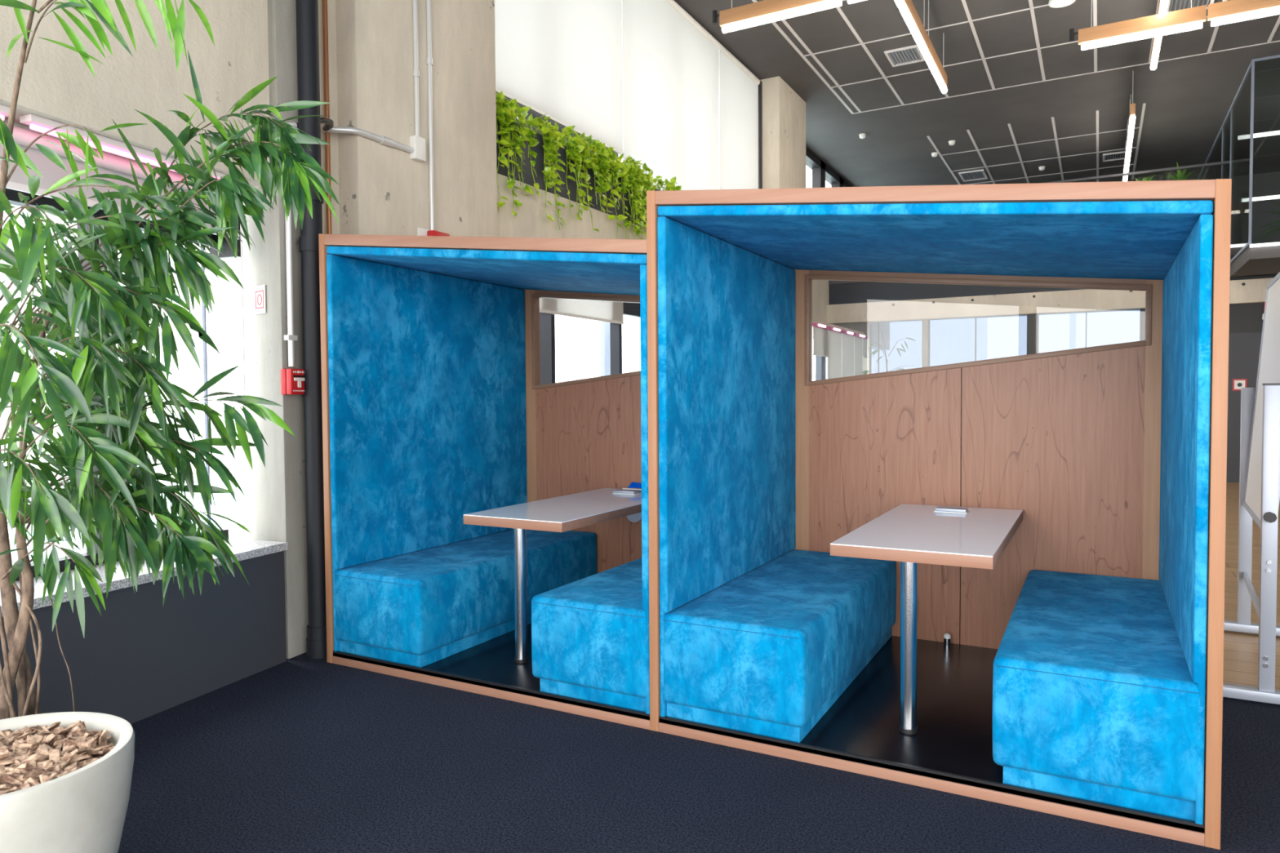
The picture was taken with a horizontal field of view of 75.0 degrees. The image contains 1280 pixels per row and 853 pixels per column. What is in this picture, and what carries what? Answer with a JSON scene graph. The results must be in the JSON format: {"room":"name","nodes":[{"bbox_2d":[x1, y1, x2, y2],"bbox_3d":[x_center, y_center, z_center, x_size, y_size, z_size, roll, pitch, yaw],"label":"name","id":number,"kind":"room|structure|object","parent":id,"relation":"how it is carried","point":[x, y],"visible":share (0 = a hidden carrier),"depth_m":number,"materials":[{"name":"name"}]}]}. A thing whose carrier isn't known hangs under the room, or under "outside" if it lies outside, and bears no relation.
{"room":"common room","nodes":[
{"label":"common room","id":0,"kind":"room"},
{"bbox_2d":[0,0,269,186],"bbox_3d":[-3.123,-2.666,1.258,0.620,3.186,6.065,0,2,20],"label":"wall","id":1,"kind":"structure","parent":0,"point":[57,85],"depth_m":3.41,"materials":[{"name":"concrete"}]},
{"bbox_2d":[0,104,9,120],"bbox_3d":[-2.412,-1.097,2.577,0.060,0.047,0.880,0,2,20],"label":"batten","id":2,"kind":"object","parent":1,"relation":"attached to","point":[4,110],"visible":0.64,"depth_m":2.96,"materials":[{"name":"white"}]},
{"bbox_2d":[19,114,226,179],"bbox_3d":[-2.083,-1.130,3.489,0.060,0.047,0.940,0,2,20],"label":"batten","id":3,"kind":"object","parent":1,"relation":"attached to","point":[37,123],"visible":0.57,"depth_m":3.31,"materials":[{"name":"white"}]},
{"bbox_2d":[4,187,242,581],"bbox_3d":[-3.114,-0.199,1.363,0.200,1.753,6.100,0,2,20],"label":"window","id":4,"kind":"structure","parent":1,"relation":"in","point":[12,195],"depth_m":3.62,"materials":[{"name":"black"}]},
{"bbox_2d":[0,123,246,432],"bbox_3d":[-2.318,-0.507,3.171,0.064,1.231,2.060,0,2,20],"label":"wall panel","id":5,"kind":"object","parent":4,"relation":"attached to","point":[112,164],"visible":0.43,"depth_m":3.32,"materials":[{"name":"white paint"}]},
{"bbox_2d":[0,551,286,724],"bbox_3d":[-2.998,0.995,1.363,0.420,0.560,6.098,0,2,20],"label":"wall","id":6,"kind":"structure","parent":0,"point":[138,660],"depth_m":3.49,"materials":[{"name":"grey paint"}]},
{"bbox_2d":[0,538,288,616],"bbox_3d":[-2.991,0.697,1.353,0.438,0.037,6.105,0,2,20],"label":"trim","id":7,"kind":"structure","parent":6,"relation":"on","point":[244,549],"depth_m":3.42,"materials":[{"name":"stone"}]},
{"bbox_2d":[318,0,339,234],"bbox_3d":[-1.961,-1.616,4.744,0.260,5.536,0.400,1,2,29],"label":"wall","id":8,"kind":"structure","parent":0,"point":[331,3],"depth_m":4.81,"materials":[{"name":"concrete"}]},
{"bbox_2d":[335,0,497,236],"bbox_3d":[-1.507,-1.641,5.403,0.420,5.536,1.328,1,2,29],"label":"concrete column","id":9,"kind":"structure","parent":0,"point":[383,191],"depth_m":5.17,"materials":[{"name":"beige concrete"}]},
{"bbox_2d":[322,0,426,162],"bbox_3d":[-1.542,-3.014,4.871,0.140,2.756,0.676,1,3,40],"label":"conduit","id":10,"kind":"object","parent":9,"relation":"attached to","point":[417,148],"visible":1,"depth_m":5.12,"materials":[{"name":"white"}]},
{"bbox_2d":[296,116,333,131],"bbox_3d":[-1.706,-1.587,4.437,0.118,0.193,0.565,-1,2,-5],"label":"cable","id":11,"kind":"object","parent":10,"relation":"attached to","point":[330,123],"visible":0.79,"depth_m":4.47,"materials":[{"name":"black plastic"}]},
{"bbox_2d":[426,0,434,230],"bbox_3d":[-1.326,-2.814,5.229,0.042,3.181,0.042,1,2,29],"label":"conduit","id":12,"kind":"object","parent":9,"relation":"attached to","point":[428,59],"visible":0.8,"depth_m":5.25,"materials":[{"name":"white"}]},
{"bbox_2d":[417,227,449,235],"bbox_3d":[-1.301,-1.171,5.274,0.075,0.142,0.215,1,2,29],"label":"fire alarm","id":13,"kind":"object","parent":9,"relation":"attached to","point":[421,232],"visible":0.38,"depth_m":5.23,"materials":[{"name":"red plastic"}]},
{"bbox_2d":[497,173,646,239],"bbox_3d":[0.198,-1.640,8.614,0.320,0.575,5.940,1,2,29],"label":"wall","id":14,"kind":"structure","parent":0,"point":[531,220],"depth_m":6.58,"materials":[{"name":"concrete"}]},
{"bbox_2d":[496,114,661,226],"bbox_3d":[-0.526,-2.092,7.180,0.220,0.425,2.720,1,2,29],"label":"planter box","id":15,"kind":"object","parent":14,"relation":"on","point":[528,179],"visible":0.12,"depth_m":6.74,"materials":[{"name":"grey paint"}]},
{"bbox_2d":[495,90,540,217],"bbox_3d":[-0.981,-1.995,6.155,0.315,0.951,0.560,1,2,29],"label":"pothos","id":16,"kind":"object","parent":15,"relation":"in","point":[506,115],"visible":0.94,"depth_m":6.09,"materials":[{"name":"green plant"}]},
{"bbox_2d":[527,114,588,230],"bbox_3d":[-0.662,-2.012,6.735,0.327,0.904,0.710,1,2,29],"label":"pothos","id":17,"kind":"object","parent":15,"relation":"in","point":[552,136],"visible":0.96,"depth_m":6.59,"materials":[{"name":"green plant"}]},
{"bbox_2d":[563,130,617,231],"bbox_3d":[-0.437,-2.062,7.114,0.339,0.870,0.588,1,2,29],"label":"pothos","id":18,"kind":"object","parent":15,"relation":"in","point":[598,158],"visible":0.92,"depth_m":7.12,"materials":[{"name":"green plant"}]},
{"bbox_2d":[601,142,646,239],"bbox_3d":[-0.175,-2.084,7.585,0.335,0.930,0.583,1,2,29],"label":"pothos","id":19,"kind":"object","parent":15,"relation":"in","point":[624,172],"visible":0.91,"depth_m":7.52,"materials":[{"name":"green plant"}]},
{"bbox_2d":[619,155,657,239],"bbox_3d":[-0.042,-2.046,7.872,0.334,0.951,0.624,0,2,20],"label":"pothos","id":20,"kind":"object","parent":15,"relation":"in","point":[648,185],"visible":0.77,"depth_m":7.77,"materials":[{"name":"green plant"}]},
{"bbox_2d":[653,175,681,191],"bbox_3d":[0.256,-2.314,8.413,0.304,0.434,0.318,1,2,29],"label":"pothos","id":21,"kind":"object","parent":15,"relation":"in","point":[669,186],"visible":0.5,"depth_m":8.37,"materials":[{"name":"green plant"}]},
{"bbox_2d":[496,52,762,188],"bbox_3d":[0.109,-3.226,8.604,0.220,2.606,5.940,1,2,29],"label":"window","id":22,"kind":"structure","parent":14,"relation":"in","point":[530,112],"depth_m":11.08,"materials":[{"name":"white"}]},
{"bbox_2d":[494,0,623,155],"bbox_3d":[-0.716,-3.497,6.949,0.084,1.904,2.225,1,2,29],"label":"wall panel","id":23,"kind":"object","parent":22,"relation":"attached to","point":[561,60],"visible":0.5,"depth_m":7.09,"materials":[{"name":"white paint"}]},
{"bbox_2d":[622,0,720,191],"bbox_3d":[0.378,-3.269,8.948,0.084,2.509,2.295,1,2,29],"label":"wall panel","id":24,"kind":"object","parent":22,"relation":"attached to","point":[670,82],"visible":0.68,"depth_m":8.81,"materials":[{"name":"white paint"}]},
{"bbox_2d":[718,43,759,189],"bbox_3d":[1.250,-3.328,10.536,0.084,2.509,1.290,1,2,29],"label":"wall panel","id":25,"kind":"object","parent":22,"relation":"attached to","point":[738,86],"visible":0.68,"depth_m":10.45,"materials":[{"name":"white paint"}]},
{"bbox_2d":[117,481,1279,852],"bbox_3d":[3.415,1.161,4.954,10.100,0.100,18.600,1,2,29],"label":"floor","id":26,"kind":"structure","parent":0,"point":[300,753],"depth_m":2.80,"materials":[{"name":"blue carpet"}]},
{"bbox_2d":[0,711,134,852],"bbox_3d":[-1.546,1.017,2.015,0.568,0.453,0.568,1,2,29],"label":"pot","id":27,"kind":"object","parent":26,"relation":"on","point":[65,777],"depth_m":1.98,"materials":[{"name":"ceramic"}]},
{"bbox_2d":[0,0,339,852],"bbox_3d":[-1.837,-0.059,2.627,1.869,2.566,1.125,1,3,43],"label":"potted plant","id":28,"kind":"object","parent":26,"relation":"on","point":[65,777],"visible":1,"depth_m":2.36,"materials":[{"name":"plant"}]},
{"bbox_2d":[240,0,308,658],"bbox_3d":[-1.886,-1.602,4.328,0.455,5.536,0.248,1,2,38],"label":"wall","id":29,"kind":"structure","parent":26,"relation":"on","point":[275,493],"depth_m":4.21,"materials":[{"name":"white paint"}]},
{"bbox_2d":[253,284,266,314],"bbox_3d":[-1.935,-0.645,4.247,0.116,0.142,0.005,1,3,40],"label":"fire sign","id":30,"kind":"object","parent":29,"relation":"attached to","point":[259,291],"visible":1,"depth_m":4.24,"materials":[{"name":"white plastic"}]},
{"bbox_2d":[284,122,297,366],"bbox_3d":[-1.734,-0.906,4.148,0.036,1.215,0.080,1,2,29],"label":"conduit","id":31,"kind":"object","parent":29,"relation":"attached to","point":[290,337],"visible":0.59,"depth_m":4.13,"materials":[{"name":"white metal"}]},
{"bbox_2d":[280,368,304,395],"bbox_3d":[-1.723,-0.223,4.160,0.074,0.128,0.110,0,2,20],"label":"fire alarm","id":32,"kind":"object","parent":29,"relation":"attached to","point":[292,380],"visible":1,"depth_m":4.12,"materials":[{"name":"red plastic"}]},
{"bbox_2d":[295,0,326,658],"bbox_3d":[-1.654,-1.598,4.171,0.128,5.536,0.128,1,2,29],"label":"drain pipe","id":33,"kind":"object","parent":26,"relation":"on","point":[307,11],"visible":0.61,"depth_m":4.17,"materials":[{"name":"black plastic"}]},
{"bbox_2d":[306,638,326,658],"bbox_3d":[-1.635,1.123,4.262,0.128,0.090,0.128,1,2,29],"label":"socket","id":34,"kind":"object","parent":33,"relation":"attached to","point":[316,648],"depth_m":4.20,"materials":[{"name":"black plastic"}]},
{"bbox_2d":[322,0,332,234],"bbox_3d":[-1.771,-1.617,4.731,0.028,5.536,0.028,1,2,29],"label":"copper pipe","id":35,"kind":"object","parent":26,"relation":"on","point":[325,20],"visible":0.44,"depth_m":4.71,"materials":[{"name":"brown metal"}]},
{"bbox_2d":[318,233,649,729],"bbox_3d":[-0.373,0.098,4.387,1.818,2.114,1.630,1,2,29],"label":"booth","id":36,"kind":"object","parent":26,"relation":"on","point":[437,411],"visible":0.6,"depth_m":4.51,"materials":[{"name":"blue fabric"}]},
{"bbox_2d":[333,529,596,667],"bbox_3d":[-0.884,0.887,4.662,0.576,0.420,1.568,1,2,29],"label":"bench","id":37,"kind":"object","parent":36,"relation":"on","point":[422,608],"visible":0.81,"depth_m":4.11,"materials":[{"name":"blue fabric"}]},
{"bbox_2d":[463,488,641,663],"bbox_3d":[-0.280,0.743,4.461,0.569,0.714,1.317,1,2,29],"label":"table","id":38,"kind":"object","parent":36,"relation":"on","point":[566,513],"visible":0.9,"depth_m":3.97,"materials":[{"name":"white laminate"}]},
{"bbox_2d":[612,488,641,494],"bbox_3d":[-0.074,0.380,4.855,0.150,0.018,0.090,1,2,29],"label":"power socket","id":39,"kind":"object","parent":38,"relation":"attached to","point":[620,491],"depth_m":4.82,"materials":[{"name":"silver metal"}]},
{"bbox_2d":[626,511,641,522],"bbox_3d":[-0.034,0.524,5.074,0.116,0.116,0.011,1,2,29],"label":"outlet","id":40,"kind":"object","parent":38,"relation":"attached to","point":[636,517],"depth_m":5.07,"materials":[{"name":"silver metal"}]},
{"bbox_2d":[531,557,645,711],"bbox_3d":[0.154,0.900,4.093,0.582,0.420,1.568,1,2,29],"label":"bench","id":41,"kind":"object","parent":36,"relation":"on","point":[588,633],"visible":0.34,"depth_m":3.43,"materials":[{"name":"blue fabric"}]},
{"bbox_2d":[862,331,915,374],"bbox_3d":[4.017,-0.357,13.479,0.421,2.351,0.794,-2,2,-35],"label":"fig","id":42,"kind":"object","parent":26,"relation":"on","point":[874,352],"visible":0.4,"depth_m":13.46,"materials":[{"name":"green plant"}]},
{"bbox_2d":[646,178,1231,849],"bbox_3d":[1.233,0.126,3.506,1.846,2.096,1.630,1,2,29],"label":"booth","id":43,"kind":"object","parent":26,"relation":"on","point":[1113,457],"visible":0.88,"depth_m":3.60,"materials":[{"name":"blue fabric"}]},
{"bbox_2d":[662,549,896,742],"bbox_3d":[0.712,0.906,3.787,0.580,0.420,1.568,1,2,29],"label":"bench","id":44,"kind":"object","parent":43,"relation":"on","point":[768,651],"visible":0.98,"depth_m":3.20,"materials":[{"name":"blue fabric"}]},
{"bbox_2d":[830,503,1022,734],"bbox_3d":[1.286,0.761,3.601,0.569,0.714,1.317,1,2,29],"label":"table","id":45,"kind":"object","parent":43,"relation":"on","point":[909,535],"visible":1,"depth_m":3.13,"materials":[{"name":"white laminate"}]},
{"bbox_2d":[933,506,969,513],"bbox_3d":[1.493,0.398,3.995,0.150,0.018,0.090,1,2,29],"label":"power socket","id":46,"kind":"object","parent":45,"relation":"attached to","point":[938,509],"depth_m":3.96,"materials":[{"name":"silver metal"}]},
{"bbox_2d":[992,569,1199,821],"bbox_3d":[1.744,0.918,3.220,0.572,0.420,1.568,1,2,29],"label":"bench","id":47,"kind":"object","parent":43,"relation":"on","point":[1095,695],"visible":0.92,"depth_m":2.59,"materials":[{"name":"blue fabric"}]},
{"bbox_2d":[1222,271,1279,704],"bbox_3d":[3.006,0.206,3.959,0.720,1.880,1.295,1,2,29],"label":"whiteboard","id":48,"kind":"object","parent":26,"relation":"on","point":[1260,430],"visible":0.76,"depth_m":3.82,"materials":[{"name":"silver metal"}]},
{"bbox_2d":[760,75,805,188],"bbox_3d":[1.804,-1.878,11.772,0.750,5.536,1.153,1,2,29],"label":"concrete column","id":49,"kind":"structure","parent":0,"point":[784,111],"depth_m":11.14,"materials":[{"name":"beige concrete"}]},
{"bbox_2d":[812,280,865,338],"bbox_3d":[4.071,-1.317,15.957,0.910,4.100,8.330,1,2,29],"label":"wall","id":50,"kind":"structure","parent":0,"point":[820,287],"depth_m":14.66,"materials":[{"name":"concrete"}]},
{"bbox_2d":[815,355,826,380],"bbox_3d":[3.219,-0.660,13.567,0.110,1.760,3.280,1,2,29],"label":"window","id":51,"kind":"structure","parent":50,"relation":"in","point":[820,362],"depth_m":12.59,"materials":[{"name":"black"}]},
{"bbox_2d":[813,326,828,357],"bbox_3d":[2.686,-1.256,12.405,0.020,0.422,0.730,1,2,29],"label":"wall panel","id":52,"kind":"object","parent":50,"relation":"attached to","point":[820,335],"visible":1,"depth_m":12.37,"materials":[{"name":"white plastic"}]},
{"bbox_2d":[827,329,841,378],"bbox_3d":[3.058,-0.697,13.095,0.020,1.592,0.760,1,2,29],"label":"wall panel","id":53,"kind":"object","parent":50,"relation":"attached to","point":[834,338],"visible":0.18,"depth_m":13.05,"materials":[{"name":"white plastic"}]},
{"bbox_2d":[841,333,853,377],"bbox_3d":[3.433,-0.722,13.778,0.020,1.592,0.760,1,2,29],"label":"wall panel","id":54,"kind":"object","parent":50,"relation":"attached to","point":[847,340],"visible":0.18,"depth_m":13.73,"materials":[{"name":"white plastic"}]},
{"bbox_2d":[853,336,862,375],"bbox_3d":[3.758,-0.745,14.369,0.020,1.592,0.550,1,2,29],"label":"wall panel","id":55,"kind":"object","parent":50,"relation":"attached to","point":[858,342],"visible":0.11,"depth_m":14.34,"materials":[{"name":"white plastic"}]},
{"bbox_2d":[674,0,1279,186],"bbox_3d":[4.425,-4.604,6.980,10.400,0.200,23.500,1,2,29],"label":"ceiling","id":56,"kind":"structure","parent":0,"point":[1188,100],"depth_m":11.50,"materials":[{"name":"paint"}]},
{"bbox_2d":[712,0,841,33],"bbox_3d":[1.285,-4.180,7.899,1.303,0.668,0.064,1,2,29],"label":"linear light","id":57,"kind":"object","parent":56,"relation":"hanging from","point":[764,11],"visible":1,"depth_m":7.93,"materials":[{"name":"brown wood"}]},
{"bbox_2d":[751,0,853,114],"bbox_3d":[1.312,-4.551,9.074,0.036,0.006,7.770,1,2,29],"label":"trim","id":58,"kind":"structure","parent":56,"relation":"attached to","point":[774,23],"depth_m":10.58,"materials":[{"name":"white metal"}]},
{"bbox_2d":[781,18,861,112],"bbox_3d":[1.413,-4.549,9.019,0.036,0.006,7.770,1,2,29],"label":"trim","id":59,"kind":"structure","parent":56,"relation":"attached to","point":[784,21],"depth_m":10.58,"materials":[{"name":"white"}]},
{"bbox_2d":[835,6,904,105],"bbox_3d":[1.957,-4.543,8.721,0.036,0.006,7.770,1,2,29],"label":"trim","id":60,"kind":"structure","parent":56,"relation":"attached to","point":[838,8],"depth_m":10.26,"materials":[{"name":"white metal"}]},
{"bbox_2d":[884,44,925,66],"bbox_3d":[3.288,-4.596,10.356,0.400,0.022,0.500,1,2,29],"label":"ceiling vent","id":61,"kind":"object","parent":56,"relation":"in","point":[887,53],"visible":0.94,"depth_m":10.35,"materials":[{"name":"white metal"}]},
{"bbox_2d":[899,0,928,56],"bbox_3d":[2.717,-4.201,8.242,0.064,0.668,1.220,1,2,29],"label":"linear light","id":62,"kind":"object","parent":56,"relation":"hanging from","point":[908,12],"visible":0.88,"depth_m":8.22,"materials":[{"name":"white plastic"}]},
{"bbox_2d":[803,4,1048,56],"bbox_3d":[5.193,-4.562,8.626,7.235,0.006,0.024,1,2,29],"label":"trim","id":63,"kind":"structure","parent":56,"relation":"attached to","point":[1046,4],"depth_m":9.60,"materials":[{"name":"white"}]},
{"bbox_2d":[924,0,947,93],"bbox_3d":[3.329,-4.243,9.356,0.064,0.668,1.304,1,2,29],"label":"linear light","id":64,"kind":"object","parent":56,"relation":"hanging from","point":[932,60],"visible":0.84,"depth_m":9.25,"materials":[{"name":"white plastic"}]},
{"bbox_2d":[926,135,960,184],"bbox_3d":[5.848,-4.805,15.700,0.036,0.006,4.840,1,2,29],"label":"trim","id":65,"kind":"structure","parent":56,"relation":"attached to","point":[928,136],"depth_m":14.87,"materials":[{"name":"white"}]},
{"bbox_2d":[958,168,987,182],"bbox_3d":[6.388,-4.808,15.997,0.440,0.022,0.680,1,2,29],"label":"ceiling vent","id":66,"kind":"object","parent":56,"relation":"in","point":[961,174],"visible":1,"depth_m":15.99,"materials":[{"name":"white"}]},
{"bbox_2d":[961,0,995,89],"bbox_3d":[3.023,-4.530,8.135,0.036,0.006,7.770,1,2,29],"label":"trim","id":67,"kind":"structure","parent":56,"relation":"attached to","point":[964,3],"depth_m":9.98,"materials":[{"name":"white"}]},
{"bbox_2d":[966,129,995,183],"bbox_3d":[6.383,-4.799,15.407,0.036,0.006,4.840,1,2,29],"label":"trim","id":68,"kind":"structure","parent":56,"relation":"attached to","point":[967,131],"depth_m":14.63,"materials":[{"name":"white"}]},
{"bbox_2d":[1007,123,1029,183],"bbox_3d":[6.909,-4.792,15.118,0.036,0.006,4.840,1,2,29],"label":"trim","id":69,"kind":"structure","parent":56,"relation":"attached to","point":[1009,124],"depth_m":14.46,"materials":[{"name":"white"}]},
{"bbox_2d":[830,16,1207,88],"bbox_3d":[5.776,-4.601,9.686,7.235,0.006,0.024,1,2,29],"label":"trim","id":70,"kind":"structure","parent":56,"relation":"attached to","point":[1206,16],"depth_m":10.57,"materials":[{"name":"white"}]},
{"bbox_2d":[1028,0,1045,81],"bbox_3d":[3.573,-4.524,7.833,0.036,0.006,7.770,1,2,29],"label":"trim","id":71,"kind":"structure","parent":56,"relation":"attached to","point":[1030,2],"depth_m":9.90,"materials":[{"name":"white"}]},
{"bbox_2d":[940,127,1140,155],"bbox_3d":[6.604,-4.751,13.940,3.020,0.006,0.022,1,2,29],"label":"trim","id":72,"kind":"structure","parent":56,"relation":"attached to","point":[1135,127],"depth_m":13.90,"materials":[{"name":"white"}]},
{"bbox_2d":[951,146,1137,171],"bbox_3d":[7.181,-4.790,14.991,3.020,0.006,0.022,1,2,29],"label":"trim","id":73,"kind":"structure","parent":56,"relation":"attached to","point":[1134,147],"depth_m":14.97,"materials":[{"name":"white"}]},
{"bbox_2d":[1051,116,1063,180],"bbox_3d":[7.444,-4.786,14.824,0.036,0.006,4.840,1,2,29],"label":"trim","id":74,"kind":"structure","parent":56,"relation":"attached to","point":[1052,117],"depth_m":14.19,"materials":[{"name":"white"}]},
{"bbox_2d":[1048,0,1075,8],"bbox_3d":[4.517,-4.553,8.929,0.260,0.030,0.260,1,2,29],"label":"recessed light","id":75,"kind":"object","parent":56,"relation":"in","point":[1052,3],"visible":1,"depth_m":8.96,"materials":[{"name":"white plastic"}]},
{"bbox_2d":[853,40,1279,114],"bbox_3d":[6.353,-4.641,10.737,7.235,0.006,0.024,1,2,29],"label":"trim","id":76,"kind":"structure","parent":56,"relation":"attached to","point":[1279,40],"depth_m":11.05,"materials":[{"name":"white metal"}]},
{"bbox_2d":[1093,0,1097,72],"bbox_3d":[4.105,-4.518,7.541,0.036,0.006,7.770,1,2,29],"label":"trim","id":77,"kind":"structure","parent":56,"relation":"attached to","point":[1095,2],"depth_m":9.49,"materials":[{"name":"white"}]},
{"bbox_2d":[1096,110,1098,182],"bbox_3d":[7.969,-4.780,14.536,0.036,0.006,4.840,1,2,29],"label":"trim","id":78,"kind":"structure","parent":56,"relation":"attached to","point":[1097,111],"depth_m":14.11,"materials":[{"name":"white"}]},
{"bbox_2d":[1102,151,1124,161],"bbox_3d":[8.417,-4.780,14.769,0.400,0.022,0.480,1,2,29],"label":"ceiling vent","id":79,"kind":"object","parent":56,"relation":"in","point":[1123,152],"visible":0.84,"depth_m":14.77,"materials":[{"name":"white"}]},
{"bbox_2d":[1124,99,1132,164],"bbox_3d":[7.272,-4.373,12.422,0.064,0.668,1.220,1,2,29],"label":"linear light","id":80,"kind":"object","parent":56,"relation":"hanging from","point":[1128,146],"visible":0.65,"depth_m":12.44,"materials":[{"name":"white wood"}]},
{"bbox_2d":[1127,80,1135,143],"bbox_3d":[6.680,-4.332,11.345,0.064,0.668,1.220,1,2,29],"label":"linear light","id":81,"kind":"object","parent":56,"relation":"hanging from","point":[1132,106],"visible":1,"depth_m":11.00,"materials":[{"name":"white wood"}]},
{"bbox_2d":[1069,0,1206,49],"bbox_3d":[4.982,-4.221,8.389,1.183,0.668,0.064,1,2,29],"label":"linear light","id":82,"kind":"object","parent":56,"relation":"hanging from","point":[1193,18],"visible":1,"depth_m":8.35,"materials":[{"name":"brown wood"}]},
{"bbox_2d":[1131,102,1146,179],"bbox_3d":[8.495,-4.774,14.247,0.036,0.006,4.840,1,2,29],"label":"trim","id":83,"kind":"structure","parent":56,"relation":"attached to","point":[1144,104],"depth_m":13.70,"materials":[{"name":"white"}]},
{"bbox_2d":[1150,12,1161,70],"bbox_3d":[5.712,-4.364,9.227,0.064,0.448,1.220,1,2,29],"label":"linear light","id":84,"kind":"object","parent":56,"relation":"hanging from","point":[1156,44],"visible":0.59,"depth_m":9.31,"materials":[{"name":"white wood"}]},
{"bbox_2d":[1157,0,1168,13],"bbox_3d":[5.115,-4.324,8.141,0.064,0.448,1.220,1,2,29],"label":"linear light","id":85,"kind":"object","parent":56,"relation":"hanging from","point":[1162,4],"visible":0.51,"depth_m":8.20,"materials":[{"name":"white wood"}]},
{"bbox_2d":[1166,0,1214,12],"bbox_3d":[5.935,-4.569,9.006,0.440,0.022,0.480,1,2,29],"label":"ceiling vent","id":86,"kind":"object","parent":56,"relation":"in","point":[1211,2],"visible":0.35,"depth_m":9.02,"materials":[{"name":"white"}]},
{"bbox_2d":[1207,0,1279,26],"bbox_3d":[6.047,-4.209,7.804,1.220,0.668,0.064,1,2,29],"label":"linear light","id":87,"kind":"object","parent":56,"relation":"hanging from","point":[1228,11],"visible":1,"depth_m":7.96,"materials":[{"name":"brown wood"}]},
{"bbox_2d":[1253,130,1279,137],"bbox_3d":[9.697,-4.270,11.916,1.900,0.060,0.060,1,2,29],"label":"linear light","id":88,"kind":"object","parent":56,"relation":"hanging from","point":[1276,132],"visible":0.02,"depth_m":12.19,"materials":[{"name":"plastic"}]},
{"bbox_2d":[825,275,1275,379],"bbox_3d":[7.690,-0.868,13.061,10.050,3.350,0.250,1,2,29],"label":"wall","id":89,"kind":"structure","parent":0,"point":[864,291],"depth_m":14.40,"materials":[{"name":"grey paint"}]},
{"bbox_2d":[870,309,1140,373],"bbox_3d":[5.945,-0.952,13.971,4.153,1.780,0.230,1,2,29],"label":"window","id":90,"kind":"structure","parent":89,"relation":"in","point":[951,340],"depth_m":13.97,"materials":[{"name":"black"}]},
{"bbox_2d":[826,277,1273,324],"bbox_3d":[7.653,-1.988,12.969,10.050,0.335,0.372,1,2,29],"label":"beam","id":91,"kind":"structure","parent":89,"relation":"attached to","point":[1247,291],"depth_m":13.64,"materials":[{"name":"concrete"}]},
{"bbox_2d":[1226,332,1262,482],"bbox_3d":[8.732,-0.275,12.321,1.000,2.200,0.082,1,2,29],"label":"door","id":92,"kind":"structure","parent":89,"relation":"in","point":[1244,348],"depth_m":12.30,"materials":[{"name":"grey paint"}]},
{"bbox_2d":[1232,378,1246,391],"bbox_3d":[8.814,-0.614,12.267,0.170,0.170,0.006,1,2,29],"label":"fire sign","id":93,"kind":"object","parent":92,"relation":"attached to","point":[1237,384],"visible":0.9,"depth_m":12.27,"materials":[{"name":"white plastic"}]},
{"bbox_2d":[828,240,1279,284],"bbox_3d":[8.845,-2.697,15.126,10.050,0.150,5.100,1,2,29],"label":"floor","id":94,"kind":"structure","parent":0,"point":[829,282],"depth_m":15.04,"materials":[{"name":"paint"}]},
{"bbox_3d":[8.296,-3.101,13.129,1.100,0.800,0.400,1,2,29],"label":"cabinet","id":95,"kind":"object","parent":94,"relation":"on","visible":0},
{"bbox_2d":[1160,161,1204,180],"bbox_3d":[8.458,-3.810,13.079,0.691,0.618,0.755,-1,2,-20],"label":"potted plant","id":96,"kind":"object","parent":95,"relation":"on","point":[1180,175],"visible":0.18,"depth_m":12.98,"materials":[{"name":"green plant"}]},
{"bbox_2d":[1230,245,1279,277],"bbox_3d":[9.902,-2.235,10.567,3.800,0.180,1.900,1,2,29],"label":"floor","id":97,"kind":"structure","parent":0,"point":[1260,260],"depth_m":11.10,"materials":[{"name":"paint"}]},
{"bbox_2d":[1197,54,1279,264],"bbox_3d":[11.060,-3.572,12.669,3.820,2.336,6.814,1,2,29],"label":"metal frame","id":98,"kind":"structure","parent":97,"relation":"on","point":[1233,143],"depth_m":11.47,"materials":[{"name":"clear"}]},
{"bbox_2d":[805,146,1230,187],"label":"window","id":99,"kind":"structure","parent":98,"relation":"in","point":[821,171],"depth_m":14.66,"materials":[{"name":"black"}]},
{"bbox_3d":[8.878,-2.392,11.295,0.400,0.100,0.400,1,2,29],"label":"plant stand","id":100,"kind":"object","parent":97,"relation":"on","visible":0},
{"bbox_2d":[1254,201,1279,243],"bbox_3d":[8.871,-2.761,11.245,1.025,0.640,0.995,1,2,29],"label":"potted plant","id":101,"kind":"object","parent":100,"relation":"on","point":[1277,227],"visible":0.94,"depth_m":11.40,"materials":[{"name":"green plant"}]},
{"bbox_2d":[1251,171,1279,243],"bbox_3d":[10.017,-3.869,17.235,10.050,2.036,0.200,1,2,29],"label":"glass panel","id":102,"kind":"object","parent":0,"point":[1264,184],"depth_m":16.02,"materials":[{"name":"glass"}]},
{"bbox_3d":[0.192,0.706,8.705,0.270,0.600,5.940,1,2,29],"label":"wall","id":103,"kind":"structure","parent":0,"visible":0},
{"bbox_2d":[539,302,639,385],"bbox_3d":[0.114,-0.475,8.704,0.150,1.760,5.940,1,2,29],"label":"window","id":104,"kind":"structure","parent":103,"relation":"in","point":[611,334],"depth_m":7.84,"materials":[{"name":"black"}]},
{"bbox_2d":[539,297,623,324],"bbox_3d":[-0.704,-1.128,7.023,0.084,0.374,2.210,1,2,29],"label":"wall panel","id":105,"kind":"object","parent":104,"relation":"attached to","point":[602,311],"visible":0.17,"depth_m":7.40,"materials":[{"name":"white plastic"}]},
{"label":"outside","id":106,"kind":"structure","parent":0,"visible":0},
{"bbox_2d":[7,476,246,565],"bbox_3d":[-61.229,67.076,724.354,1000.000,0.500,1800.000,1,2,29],"label":"ground","id":107,"kind":"structure","parent":106,"point":[226,506],"depth_m":663.01,"materials":[{"name":"white"}]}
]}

